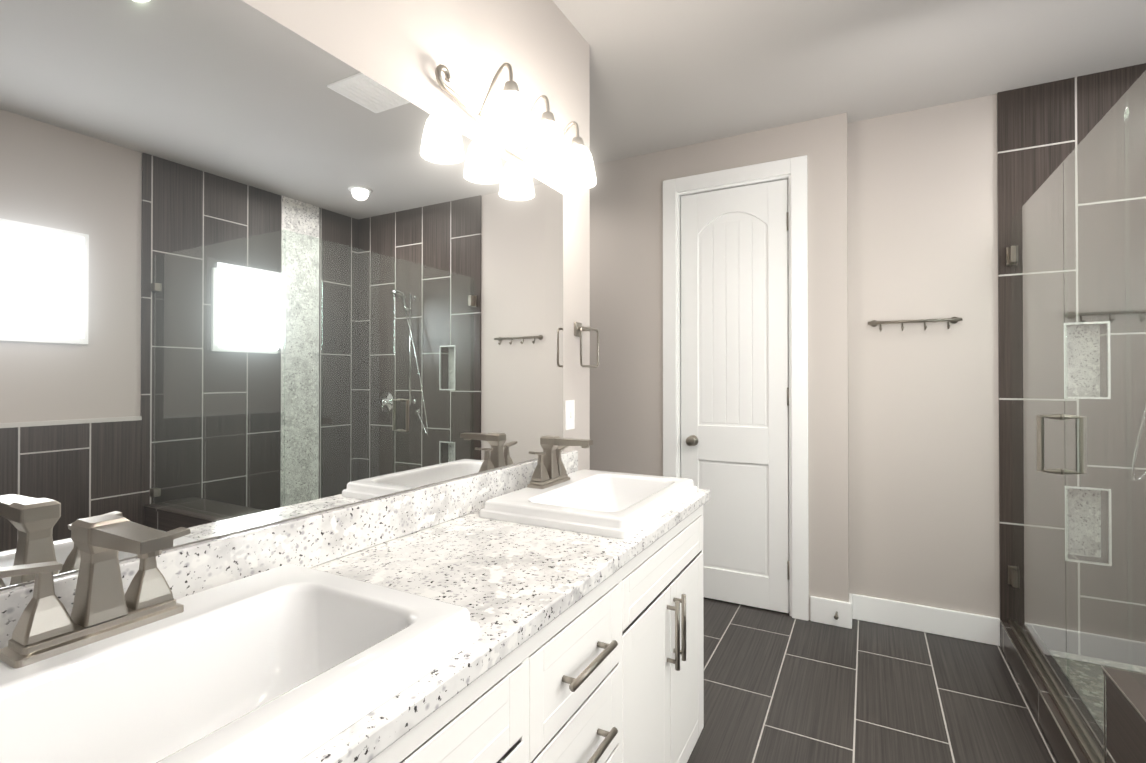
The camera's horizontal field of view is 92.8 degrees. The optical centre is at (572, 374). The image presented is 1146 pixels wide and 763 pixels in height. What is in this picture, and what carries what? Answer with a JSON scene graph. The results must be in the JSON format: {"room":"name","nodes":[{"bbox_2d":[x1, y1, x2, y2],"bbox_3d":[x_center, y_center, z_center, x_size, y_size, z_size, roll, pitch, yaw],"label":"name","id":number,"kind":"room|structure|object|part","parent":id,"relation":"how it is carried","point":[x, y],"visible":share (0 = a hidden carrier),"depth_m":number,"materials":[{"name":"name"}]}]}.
{"room":"bathroom","nodes":[
{"label":"bathroom","id":0,"kind":"room"},
{"bbox_2d":[0,451,579,670],"bbox_3d":[-0.520,0.347,1.188,0.021,0.104,2.240,0,0,28],"label":"backsplash","id":1,"kind":"structure","parent":0,"relation":"attached to","point":[49,615],"depth_m":0.95,"materials":[{"name":"white stone"}]},
{"bbox_2d":[0,0,589,590],"bbox_3d":[-0.864,-0.043,0.706,0.120,2.740,3.720,0,0,28],"label":"wall","id":2,"kind":"structure","parent":0,"point":[404,48],"depth_m":1.69,"materials":[{"name":"paint"}]},
{"bbox_2d":[0,0,562,588],"bbox_3d":[-0.664,-0.206,0.946,0.006,0.992,2.630,0,0,28],"label":"mirror","id":3,"kind":"object","parent":2,"relation":"attached to","point":[258,268],"visible":1,"depth_m":1.01,"materials":[{"name":"white mirror"}]},
{"bbox_2d":[435,63,595,189],"bbox_3d":[-0.110,-0.791,1.770,0.201,0.223,0.786,0,0,28],"label":"sconce","id":4,"kind":"object","parent":2,"relation":"attached to","point":[512,133],"visible":1,"depth_m":1.70,"materials":[{"name":"white glass"}]},
{"bbox_3d":[-0.121,-0.835,1.776,0.144,0.134,0.462,0,0,28],"label":"arm","id":5,"kind":"part","parent":4,"relation":"part of"},
{"bbox_3d":[-0.081,-0.742,1.754,0.134,0.125,0.544,0,0,28],"label":"lamp shade","id":6,"kind":"part","parent":4,"relation":"part of","materials":[{"name":"white glass"}]},
{"bbox_2d":[565,400,574,429],"bbox_3d":[-0.009,0.159,2.152,0.014,0.115,0.070,0,0,28],"label":"light switch","id":7,"kind":"object","parent":2,"relation":"attached to","point":[569,414],"visible":1,"depth_m":2.15,"materials":[{"name":"white plastic"}]},
{"bbox_2d":[574,322,598,367],"bbox_3d":[0.044,-0.120,2.199,0.062,0.183,0.160,0,0,28],"label":"towel ring","id":8,"kind":"object","parent":2,"relation":"attached to","point":[579,328],"visible":1,"depth_m":2.19,"materials":[{"name":"silver metal"}]},
{"bbox_2d":[590,113,848,619],"bbox_3d":[0.458,-0.025,3.526,2.355,2.740,0.140,0,0,28],"label":"wall","id":9,"kind":"structure","parent":0,"point":[626,306],"depth_m":3.33,"materials":[{"name":"paint"}]},
{"bbox_2d":[681,179,788,612],"bbox_3d":[0.928,0.119,3.186,0.625,2.432,0.112,0,0,28],"label":"door","id":10,"kind":"structure","parent":9,"relation":"in","point":[734,362],"depth_m":3.19,"materials":[{"name":"white wood"}]},
{"bbox_3d":[0.710,0.399,3.280,0.066,0.066,0.074,0,0,28],"label":"knob","id":11,"kind":"part","parent":10,"relation":"part of","materials":[{"name":"silver metal"}]},
{"bbox_3d":[1.204,0.117,3.052,0.014,2.050,0.014,0,0,28],"label":"door hinge","id":12,"kind":"part","parent":10,"relation":"part of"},
{"bbox_2d":[663,155,808,620],"bbox_3d":[0.955,0.071,3.246,0.825,2.545,0.160,0,0,28],"label":"door frame","id":13,"kind":"structure","parent":9,"relation":"attached to","point":[793,171],"depth_m":3.04,"materials":[{"name":"white wood"}]},
{"bbox_2d":[552,0,1145,164],"bbox_3d":[0.215,-1.442,0.906,4.620,0.060,5.280,0,0,28],"label":"ceiling","id":14,"kind":"structure","parent":0,"point":[667,74],"depth_m":2.41,"materials":[{"name":"paint"}]},
{"bbox_2d":[687,597,1058,762],"bbox_3d":[0.215,1.358,0.888,4.620,0.060,5.280,0,0,28],"label":"floor","id":15,"kind":"structure","parent":0,"point":[781,687],"depth_m":2.27,"materials":[{"name":"tile"}]},
{"bbox_2d":[360,495,709,762],"bbox_3d":[-0.279,0.882,1.055,0.565,0.895,2.200,0,0,28],"label":"bathroom vanity","id":16,"kind":"object","parent":15,"relation":"on","point":[616,675],"depth_m":1.16,"materials":[{"name":"white wood"}]},
{"bbox_2d":[0,475,709,762],"bbox_3d":[-0.288,0.416,1.063,0.547,0.034,2.240,0,0,28],"label":"countertop","id":17,"kind":"structure","parent":16,"relation":"on","point":[325,663],"depth_m":0.81,"materials":[{"name":"white stone"}]},
{"bbox_2d":[0,514,190,668],"bbox_3d":[-0.593,0.273,0.717,0.181,0.156,0.216,0,0,28],"label":"faucet","id":18,"kind":"object","parent":17,"relation":"on","point":[104,624],"depth_m":0.72,"materials":[{"name":"silver metal"}]},
{"bbox_2d":[0,564,479,762],"bbox_3d":[-0.488,0.430,0.659,0.460,0.159,0.640,0,0,28],"label":"sink","id":19,"kind":"object","parent":17,"relation":"in","point":[281,664],"depth_m":0.73,"materials":[{"name":"white ceramic"}]},
{"bbox_2d":[527,435,592,488],"bbox_3d":[-0.024,0.281,1.774,0.181,0.156,0.216,0,0,28],"label":"faucet","id":20,"kind":"object","parent":17,"relation":"on","point":[550,472],"depth_m":1.78,"materials":[{"name":"silver metal"}]},
{"bbox_2d":[479,469,696,538],"bbox_3d":[0.081,0.437,1.716,0.460,0.159,0.640,0,0,28],"label":"sink","id":21,"kind":"object","parent":17,"relation":"in","point":[601,504],"depth_m":1.63,"materials":[{"name":"white ceramic"}]},
{"bbox_2d":[1000,73,1145,762],"bbox_3d":[2.311,0.283,1.660,1.382,2.100,1.634,0,0,28],"label":"shower","id":22,"kind":"object","parent":15,"relation":"on","point":[1088,709],"visible":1,"depth_m":1.96,"materials":[{"name":"glass"}]},
{"bbox_3d":[1.790,0.255,2.001,0.141,0.222,0.022,0,0,28],"label":"handle","id":23,"kind":"part","parent":22,"relation":"part of","materials":[{"name":"silver metal"}]},
{"bbox_2d":[848,63,1145,666],"bbox_3d":[1.421,-0.027,3.158,4.400,2.740,0.155,0,0,28],"label":"wall","id":24,"kind":"structure","parent":0,"point":[923,403],"depth_m":2.78,"materials":[{"name":"paint"}]},
{"bbox_2d":[868,317,961,331],"bbox_3d":[1.780,-0.264,2.855,0.420,0.067,0.069,0,0,28],"label":"hook rail","id":25,"kind":"object","parent":24,"relation":"attached to","point":[953,320],"visible":0.96,"depth_m":2.85,"materials":[{"name":"silver metal"}]},
{"bbox_2d":[846,593,999,645],"bbox_3d":[1.817,1.274,2.856,0.665,0.135,0.016,0,0,28],"label":"baseboard","id":26,"kind":"structure","parent":24,"relation":"attached to","point":[956,624],"depth_m":2.84,"materials":[{"name":"white wood"}]},
{"bbox_2d":[1064,321,1111,565],"bbox_3d":[2.397,0.317,2.547,0.163,1.123,0.012,0,0,28],"label":"trim","id":27,"kind":"structure","parent":24,"relation":"attached to","point":[1109,397],"depth_m":2.53,"materials":[{"name":"white"}]}
]}

